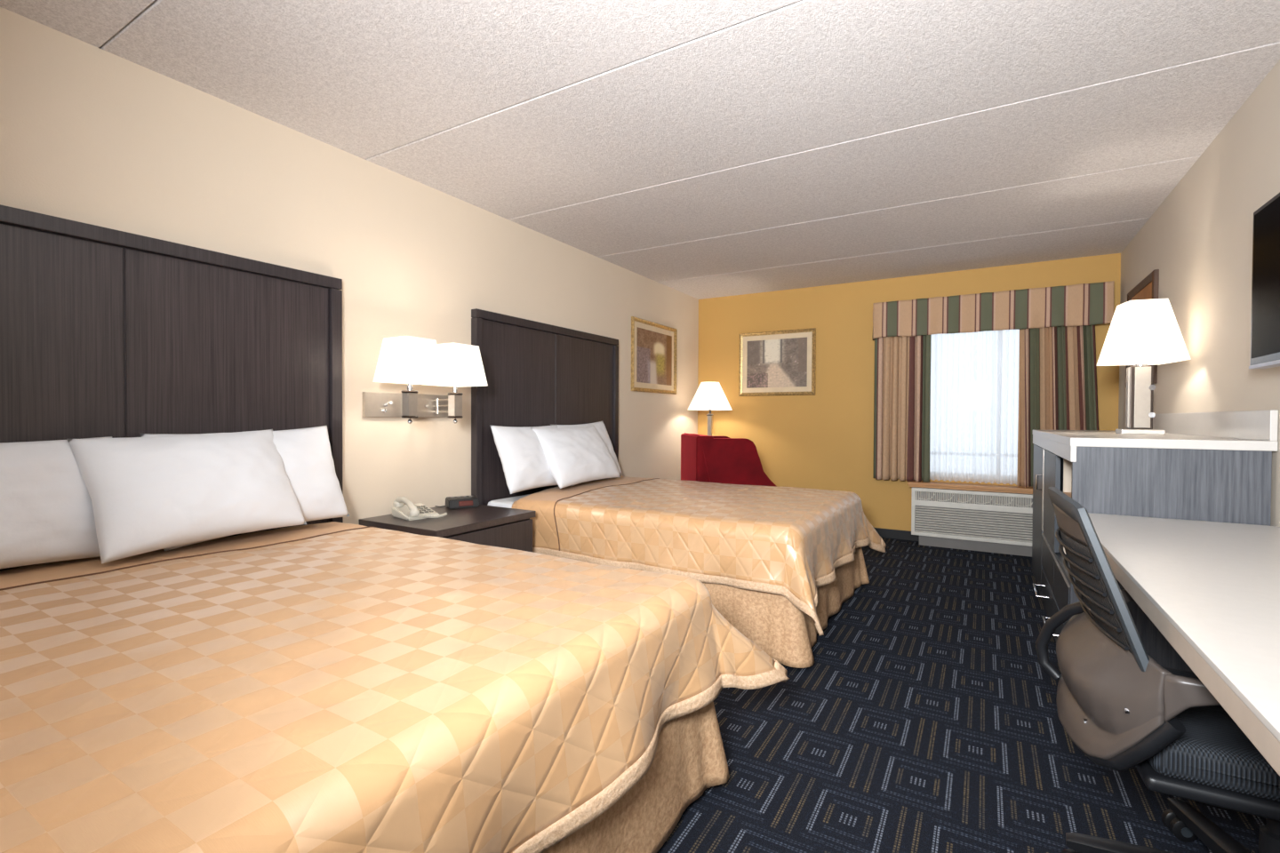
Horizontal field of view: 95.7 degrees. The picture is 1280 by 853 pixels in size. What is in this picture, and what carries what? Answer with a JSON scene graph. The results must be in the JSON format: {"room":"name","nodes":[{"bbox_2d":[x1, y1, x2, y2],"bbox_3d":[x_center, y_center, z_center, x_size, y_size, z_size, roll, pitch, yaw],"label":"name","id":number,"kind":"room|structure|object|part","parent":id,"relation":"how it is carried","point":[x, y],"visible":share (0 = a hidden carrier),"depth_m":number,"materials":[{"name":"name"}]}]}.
{"room":"hotel room","nodes":[
{"label":"hotel room","id":0,"kind":"room"},
{"bbox_2d":[0,7,698,525],"bbox_3d":[-1.355,-0.151,3.203,0.120,2.440,7.622,1,1,31],"label":"wall","id":1,"kind":"structure","parent":0,"point":[91,134],"depth_m":2.90,"materials":[{"name":"beige paint"}]},
{"bbox_2d":[0,204,343,571],"bbox_3d":[-1.886,0.187,2.151,0.050,1.792,1.612,1,1,31],"label":"headboard","id":2,"kind":"object","parent":1,"relation":"attached to","point":[105,332],"visible":0.56,"depth_m":2.19,"materials":[{"name":"brown wood"}]},
{"bbox_2d":[362,336,487,423],"bbox_3d":[-1.118,-0.225,3.078,0.413,0.421,0.619,1,1,31],"label":"wall lamp","id":3,"kind":"object","parent":1,"relation":"attached to","point":[408,360],"visible":1,"depth_m":2.98,"materials":[{"name":"white fabric"}]},
{"bbox_3d":[-1.271,-0.115,3.204,0.022,0.130,0.560,1,1,31],"label":"plate","id":4,"kind":"part","parent":3,"relation":"part of","materials":[{"name":"silver metal"}]},
{"bbox_3d":[-1.140,-0.325,2.869,0.240,0.215,0.240,1,1,31],"label":"lamp shade","id":5,"kind":"part","parent":3,"relation":"part of","materials":[{"name":"white fabric"}]},
{"bbox_2d":[407,380,412,390],"bbox_3d":[-1.141,-0.225,2.870,0.034,0.099,0.034,1,1,31],"label":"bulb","id":6,"kind":"object","parent":3,"relation":"attached to","point":[409,388],"depth_m":2.86,"materials":[{"name":"white glass"}]},
{"bbox_3d":[-1.092,-0.115,3.236,0.029,0.090,0.272,0,1,-40],"label":"swing arm","id":7,"kind":"part","parent":3,"relation":"part of","materials":[{"name":"silver metal"}]},
{"bbox_3d":[-0.994,-0.328,3.115,0.240,0.215,0.240,1,1,31],"label":"lamp shade","id":8,"kind":"part","parent":3,"relation":"part of","materials":[{"name":"white fabric"}]},
{"bbox_2d":[452,384,457,392],"bbox_3d":[-0.994,-0.228,3.116,0.034,0.099,0.034,1,1,31],"label":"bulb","id":9,"kind":"object","parent":3,"relation":"attached to","point":[454,390],"depth_m":3.11,"materials":[{"name":"white glass"}]},
{"bbox_2d":[471,308,618,505],"bbox_3d":[-0.618,0.160,4.282,0.050,1.792,1.612,1,1,31],"label":"headboard","id":10,"kind":"object","parent":1,"relation":"attached to","point":[538,374],"visible":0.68,"depth_m":4.03,"materials":[{"name":"brown wood"}]},
{"bbox_2d":[631,316,677,394],"bbox_3d":[0.149,-0.660,5.572,0.030,0.670,0.855,1,1,31],"label":"picture","id":11,"kind":"object","parent":1,"relation":"attached to","point":[653,345],"visible":1,"depth_m":5.54},
{"bbox_2d":[636,327,671,385],"bbox_3d":[0.146,-0.660,5.574,0.001,0.500,0.685,1,1,31],"label":"print","id":12,"kind":"object","parent":11,"relation":"attached to","point":[653,349],"depth_m":5.55},
{"bbox_2d":[0,0,1279,299],"bbox_3d":[0.272,-1.409,2.219,3.891,0.120,7.862,1,1,31],"label":"ceiling","id":13,"kind":"structure","parent":0,"point":[700,149],"depth_m":2.43,"materials":[{"name":"white paint"}]},
{"bbox_2d":[697,253,1120,531],"bbox_3d":[2.245,-0.170,5.565,3.891,2.440,0.120,1,1,31],"label":"wall","id":14,"kind":"structure","parent":0,"point":[824,440],"depth_m":5.68,"materials":[{"name":"yellow paint"}]},
{"bbox_2d":[738,328,815,396],"bbox_3d":[1.403,-0.652,5.973,0.800,0.665,0.030,1,1,31],"label":"picture","id":15,"kind":"object","parent":14,"relation":"attached to","point":[777,363],"visible":1,"depth_m":5.96},
{"bbox_2d":[746,337,807,388],"bbox_3d":[1.405,-0.652,5.976,0.630,0.495,0.001,1,1,31],"label":"print","id":16,"kind":"object","parent":15,"relation":"attached to","point":[782,363],"depth_m":5.97},
{"bbox_2d":[874,528,919,541],"bbox_3d":[2.206,1.007,5.526,3.627,0.088,0.012,1,1,31],"label":"baseboard","id":17,"kind":"structure","parent":14,"relation":"attached to","point":[886,533],"depth_m":5.41,"materials":[{"name":"black plastic"}]},
{"bbox_2d":[907,480,1032,494],"bbox_3d":[3.039,0.525,4.912,1.385,0.043,0.205,1,1,31],"label":"windowsill","id":18,"kind":"structure","parent":14,"relation":"attached to","point":[1010,489],"depth_m":4.94,"materials":[{"name":"brown wood"}]},
{"bbox_2d":[872,280,1114,340],"bbox_3d":[2.937,-0.966,4.965,1.781,0.331,0.184,1,1,31],"label":"valance","id":19,"kind":"object","parent":14,"relation":"attached to","point":[1082,304],"visible":1,"depth_m":4.84,"materials":[{"name":"multicoloured fabric"}]},
{"bbox_2d":[872,335,931,482],"bbox_3d":[2.390,-0.193,5.293,0.483,1.373,0.102,1,1,31],"label":"curtain","id":20,"kind":"object","parent":19,"relation":"hanging from","point":[902,364],"visible":0.96,"depth_m":5.28,"materials":[{"name":"fabric"}]},
{"bbox_2d":[929,329,1019,484],"bbox_3d":[3.047,-0.200,4.978,1.090,1.383,0.034,1,1,31],"label":"sheer curtain","id":21,"kind":"object","parent":19,"relation":"hanging from","point":[974,376],"visible":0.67,"depth_m":5.05,"materials":[{"name":"white fabric"}]},
{"bbox_2d":[1016,324,1098,487],"bbox_3d":[3.395,-0.179,4.695,0.553,1.373,0.101,1,1,31],"label":"curtain","id":22,"kind":"object","parent":19,"relation":"hanging from","point":[1058,388],"visible":0.69,"depth_m":4.71,"materials":[{"name":"multicoloured fabric"}]},
{"bbox_2d":[657,537,1266,852],"bbox_3d":[0.260,1.141,2.258,3.891,0.100,7.862,1,1,31],"label":"floor","id":23,"kind":"structure","parent":0,"point":[924,717],"depth_m":1.99,"materials":[{"name":"blue carpet"}]},
{"bbox_2d":[358,504,535,551],"bbox_3d":[-1.002,0.772,3.099,0.607,0.600,0.685,1,1,31],"label":"nightstand","id":24,"kind":"object","parent":23,"relation":"on","point":[482,524],"visible":0.24,"depth_m":2.98,"materials":[{"name":"brown wood"}]},
{"bbox_2d":[392,496,447,520],"bbox_3d":[-1.149,0.420,3.038,0.273,0.106,0.207,1,1,43],"label":"telephone","id":25,"kind":"object","parent":24,"relation":"on","point":[411,511],"visible":1,"depth_m":3.00,"materials":[{"name":"beige plastic"}]},
{"bbox_3d":[-1.061,0.453,2.979,0.062,0.035,0.174,1,1,43],"label":"cord","id":26,"kind":"part","parent":25,"relation":"part of","materials":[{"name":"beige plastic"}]},
{"bbox_2d":[434,495,479,509],"bbox_3d":[-1.061,0.437,3.362,0.217,0.062,0.150,0,1,-31],"label":"alarm clock","id":27,"kind":"object","parent":24,"relation":"on","point":[461,501],"visible":1,"depth_m":3.32,"materials":[{"name":"black plastic"}]},
{"bbox_3d":[-0.776,0.636,2.963,0.022,0.230,0.653,1,1,31],"label":"drawer","id":28,"kind":"part","parent":24,"relation":"part of","materials":[{"name":"brown wood"}]},
{"bbox_2d":[543,701,729,852],"bbox_3d":[-0.981,0.794,1.616,2.037,0.602,1.652,1,1,31],"label":"bed","id":29,"kind":"object","parent":23,"relation":"on","point":[690,759],"visible":0.12,"depth_m":1.51,"materials":[{"name":"beige fabric"}]},
{"bbox_2d":[0,521,789,852],"bbox_3d":[-0.919,0.662,1.631,2.182,0.425,1.923,1,1,31],"label":"coverlet","id":30,"kind":"object","parent":29,"relation":"on","point":[333,687],"visible":0.98,"depth_m":1.12,"materials":[{"name":"beige fabric"}]},
{"bbox_2d":[0,436,111,568],"bbox_3d":[-1.992,0.240,1.718,0.221,0.402,0.708,1,1,36],"label":"pillow","id":31,"kind":"object","parent":30,"relation":"on","point":[46,512],"visible":0.73,"depth_m":1.81,"materials":[{"name":"white fabric"}]},
{"bbox_2d":[67,429,306,564],"bbox_3d":[-1.631,0.221,2.149,0.289,0.412,0.657,1,1,28],"label":"pillow","id":32,"kind":"object","parent":30,"relation":"on","point":[147,494],"visible":1,"depth_m":2.02,"materials":[{"name":"white fabric"}]},
{"bbox_2d":[140,425,349,551],"bbox_3d":[-1.569,0.218,2.374,0.222,0.436,0.709,1,1,29],"label":"pillow","id":33,"kind":"object","parent":30,"relation":"on","point":[306,453],"visible":0.29,"depth_m":2.51,"materials":[{"name":"white fabric"}]},
{"bbox_2d":[487,494,869,668],"bbox_3d":[0.287,0.768,3.749,2.034,0.602,1.655,1,1,31],"label":"bed","id":34,"kind":"object","parent":23,"relation":"on","point":[787,634],"visible":0.23,"depth_m":2.72,"materials":[{"name":"beige fabric"}]},
{"bbox_3d":[0.249,0.595,3.771,1.943,0.257,1.493,1,1,31],"label":"mattress","id":35,"kind":"part","parent":34,"relation":"part of","materials":[{"name":"white fabric"}]},
{"bbox_2d":[511,476,886,636],"bbox_3d":[0.345,0.642,3.720,2.054,0.440,1.816,1,1,31],"label":"coverlet","id":36,"kind":"object","parent":34,"relation":"on","point":[789,542],"visible":0.96,"depth_m":3.05,"materials":[{"name":"beige fabric"}]},
{"bbox_2d":[490,424,557,494],"bbox_3d":[-0.693,0.198,3.836,0.226,0.417,0.654,1,1,29],"label":"pillow","id":37,"kind":"object","parent":36,"relation":"on","point":[524,463],"visible":0.62,"depth_m":3.65,"materials":[{"name":"white fabric"}]},
{"bbox_2d":[530,424,620,488],"bbox_3d":[-0.436,0.195,4.096,0.287,0.402,0.734,1,1,29],"label":"pillow","id":38,"kind":"object","parent":36,"relation":"on","point":[575,455],"visible":0.98,"depth_m":3.94,"materials":[{"name":"white fabric"}]},
{"bbox_2d":[550,421,621,486],"bbox_3d":[-0.396,0.188,4.404,0.228,0.461,0.694,1,1,29],"label":"pillow","id":39,"kind":"object","parent":36,"relation":"on","point":[600,427],"visible":0.18,"depth_m":4.56,"materials":[{"name":"white fabric"}]},
{"bbox_2d":[688,382,732,435],"bbox_3d":[0.715,0.292,5.943,0.470,1.490,0.447,1,1,31],"label":"floor lamp","id":40,"kind":"object","parent":23,"relation":"on","point":[709,396],"visible":0.54,"depth_m":5.81,"materials":[{"name":"white fabric"}]},
{"bbox_3d":[0.718,-0.310,5.934,0.470,0.285,0.447,1,1,31],"label":"lamp shade","id":41,"kind":"part","parent":40,"relation":"part of","materials":[{"name":"white fabric"}]},
{"bbox_2d":[680,432,776,487],"bbox_3d":[0.803,0.558,5.191,0.760,0.982,0.766,0,1,-6],"label":"armchair","id":42,"kind":"object","parent":23,"relation":"on","point":[706,459],"visible":0.49,"depth_m":4.81,"materials":[{"name":"fabric"}]},
{"bbox_3d":[0.500,0.511,5.158,0.150,0.875,0.750,0,1,-6],"label":"backrest","id":43,"kind":"part","parent":42,"relation":"part of","materials":[{"name":"fabric"}]},
{"bbox_3d":[0.767,0.517,5.519,0.720,0.855,0.090,0,1,-6],"label":"arm","id":44,"kind":"part","parent":42,"relation":"part of","materials":[{"name":"fabric"}]},
{"bbox_2d":[911,487,1032,557],"bbox_3d":[2.930,0.806,4.977,1.073,0.512,0.206,1,1,31],"label":"air conditioner","id":45,"kind":"object","parent":23,"relation":"on","point":[990,522],"visible":0.67,"depth_m":4.93,"materials":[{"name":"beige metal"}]},
{"bbox_2d":[915,491,1032,507],"bbox_3d":[2.831,0.619,4.929,0.880,0.076,0.020,1,1,31],"label":"vent","id":46,"kind":"object","parent":45,"relation":"attached to","point":[961,499],"depth_m":4.92,"materials":[{"name":"beige metal"}]},
{"bbox_2d":[915,506,1032,542],"bbox_3d":[2.887,0.827,4.905,1.003,0.226,0.019,1,1,31],"label":"grille","id":47,"kind":"object","parent":45,"relation":"attached to","point":[962,523],"depth_m":4.92,"materials":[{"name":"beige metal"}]},
{"bbox_2d":[1032,410,1278,642],"bbox_3d":[2.564,0.506,3.191,0.655,1.162,2.181,1,1,31],"label":"dresser","id":48,"kind":"object","parent":23,"relation":"on","point":[1206,467],"visible":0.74,"depth_m":2.30,"materials":[{"name":"grey wood"}]},
{"bbox_3d":[2.678,0.590,3.888,0.022,0.916,0.788,1,1,31],"label":"door","id":49,"kind":"part","parent":48,"relation":"part of","materials":[{"name":"grey laminate"}]},
{"bbox_3d":[2.481,0.346,3.602,0.034,0.102,0.012,1,1,31],"label":"handle","id":50,"kind":"part","parent":48,"relation":"part of","materials":[{"name":"silver metal"}]},
{"bbox_3d":[2.253,0.925,3.259,0.061,0.013,0.273,1,1,31],"label":"handle","id":51,"kind":"part","parent":48,"relation":"part of","materials":[{"name":"silver metal"}]},
{"bbox_3d":[2.287,0.956,3.239,0.022,0.190,0.707,1,1,31],"label":"drawer","id":52,"kind":"part","parent":48,"relation":"part of","materials":[{"name":"grey laminate"}]},
{"bbox_3d":[2.288,0.758,3.236,0.022,0.185,0.707,1,1,31],"label":"drawer","id":53,"kind":"part","parent":48,"relation":"part of","materials":[{"name":"grey laminate"}]},
{"bbox_3d":[1.919,0.932,2.698,0.061,0.013,0.273,1,1,31],"label":"handle","id":54,"kind":"part","parent":48,"relation":"part of","materials":[{"name":"silver metal"}]},
{"bbox_3d":[2.275,0.388,3.206,0.022,0.496,0.651,1,1,31],"label":"door","id":55,"kind":"part","parent":48,"relation":"part of","materials":[{"name":"grey laminate"}]},
{"bbox_3d":[1.953,0.963,2.678,0.022,0.190,0.582,1,1,31],"label":"drawer","id":56,"kind":"part","parent":48,"relation":"part of","materials":[{"name":"grey laminate"}]},
{"bbox_3d":[1.954,0.765,2.675,0.022,0.185,0.582,1,1,31],"label":"drawer","id":57,"kind":"part","parent":48,"relation":"part of","materials":[{"name":"grey laminate"}]},
{"bbox_2d":[1063,492,1071,497],"bbox_3d":[2.200,0.344,2.516,0.534,0.020,0.577,1,1,31],"label":"shelf","id":58,"kind":"object","parent":48,"relation":"attached to","point":[1068,494],"depth_m":2.84,"materials":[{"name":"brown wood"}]},
{"bbox_2d":[1096,298,1191,434],"bbox_3d":[2.608,-0.303,3.018,0.285,0.687,0.285,1,1,19],"label":"table lamp","id":59,"kind":"object","parent":48,"relation":"on","point":[1141,333],"visible":1,"depth_m":2.95,"materials":[{"name":"white fabric"}]},
{"bbox_2d":[1133,360,1148,366],"bbox_3d":[2.608,-0.361,3.017,0.060,0.097,0.060,1,1,31],"label":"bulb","id":60,"kind":"object","parent":59,"relation":"attached to","point":[1139,363],"depth_m":3.00,"materials":[{"name":"white glass"}]},
{"bbox_3d":[2.609,-0.489,3.015,0.285,0.315,0.285,1,1,19],"label":"lamp shade","id":61,"kind":"part","parent":59,"relation":"part of","materials":[{"name":"white fabric"}]},
{"bbox_2d":[1148,384,1155,390],"bbox_3d":[2.611,-0.199,2.955,0.028,0.027,0.026,1,1,31],"label":"switch","id":62,"kind":"object","parent":59,"relation":"attached to","point":[1150,387],"depth_m":2.95,"materials":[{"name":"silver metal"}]},
{"bbox_2d":[1148,412,1155,417],"bbox_3d":[2.611,-0.059,2.958,0.028,0.027,0.026,1,1,31],"label":"switch","id":63,"kind":"object","parent":59,"relation":"attached to","point":[1150,414],"depth_m":2.95,"materials":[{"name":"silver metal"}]},
{"bbox_2d":[1032,429,1277,462],"bbox_3d":[2.589,0.088,3.171,0.602,0.100,2.181,1,1,31],"label":"countertop","id":64,"kind":"structure","parent":48,"relation":"on","point":[1063,444],"depth_m":2.35,"materials":[{"name":"white stone"}]},
{"bbox_3d":[2.039,0.592,2.261,0.580,1.014,0.028,1,1,31],"label":"panel","id":65,"kind":"part","parent":48,"relation":"part of","materials":[{"name":"grey laminate"}]},
{"bbox_2d":[1035,487,1279,852],"bbox_3d":[1.339,0.635,1.262,0.760,0.951,0.723,1,1,28],"label":"office chair","id":66,"kind":"object","parent":23,"relation":"on","point":[1124,710],"visible":0.95,"depth_m":1.19,"materials":[{"name":"plastic"}]},
{"bbox_3d":[1.036,0.223,1.406,0.042,0.063,0.395,1,1,28],"label":"rail","id":67,"kind":"part","parent":66,"relation":"part of","materials":[{"name":"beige plastic"}]},
{"bbox_3d":[1.077,0.350,1.386,0.152,0.389,0.539,1,1,28],"label":"frame","id":68,"kind":"part","parent":66,"relation":"part of","materials":[{"name":"plastic"}]},
{"bbox_3d":[1.198,1.008,1.353,0.326,0.069,0.060,1,1,34],"label":"leg","id":69,"kind":"part","parent":66,"relation":"part of","materials":[{"name":"black plastic"}]},
{"bbox_3d":[1.415,0.502,1.573,0.304,0.100,0.043,1,1,24],"label":"arm","id":70,"kind":"part","parent":66,"relation":"part of","materials":[{"name":"black plastic"}]},
{"bbox_3d":[1.109,0.509,1.004,0.304,0.100,0.043,1,1,32],"label":"arm","id":71,"kind":"part","parent":66,"relation":"part of","materials":[{"name":"beige plastic"}]},
{"bbox_3d":[1.420,1.008,1.433,0.060,0.069,0.326,1,1,16],"label":"leg","id":72,"kind":"part","parent":66,"relation":"part of","materials":[{"name":"black plastic"}]},
{"bbox_3d":[1.339,0.658,1.249,0.470,0.083,0.470,1,1,28],"label":"seat","id":73,"kind":"part","parent":66,"relation":"part of","materials":[{"name":"black fabric"}]},
{"bbox_2d":[1088,512,1279,776],"bbox_3d":[1.459,0.739,1.278,0.594,0.745,2.233,1,1,31],"label":"desk","id":74,"kind":"object","parent":23,"relation":"on","point":[1205,595],"visible":0.66,"depth_m":1.29,"materials":[{"name":"white laminate"}]},
{"bbox_3d":[2.019,0.755,2.204,0.550,0.690,0.030,1,1,31],"label":"panel","id":75,"kind":"part","parent":74,"relation":"part of","materials":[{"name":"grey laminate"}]},
{"bbox_2d":[1118,59,1279,527],"bbox_3d":[1.886,-0.107,1.275,0.120,2.440,7.622,1,1,31],"label":"wall","id":76,"kind":"structure","parent":0,"point":[1199,239],"depth_m":2.65,"materials":[{"name":"beige paint"}]},
{"bbox_2d":[1125,269,1159,388],"bbox_3d":[3.362,-0.620,3.892,0.030,0.700,0.760,1,1,31],"label":"picture","id":77,"kind":"object","parent":76,"relation":"attached to","point":[1148,288],"visible":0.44,"depth_m":3.72,"materials":[{"name":"brown wood"}]},
{"bbox_2d":[1152,410,1278,441],"bbox_3d":[2.838,-0.015,3.019,0.020,0.112,2.169,1,1,31],"label":"backsplash","id":78,"kind":"structure","parent":76,"relation":"attached to","point":[1250,425],"depth_m":2.49,"materials":[{"name":"white stone"}]},
{"bbox_2d":[1248,192,1279,369],"bbox_3d":[2.009,-0.486,1.677,0.083,0.567,0.956,1,1,31],"label":"television","id":79,"kind":"object","parent":76,"relation":"attached to","point":[1265,316],"visible":1,"depth_m":1.99,"materials":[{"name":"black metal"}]}
]}

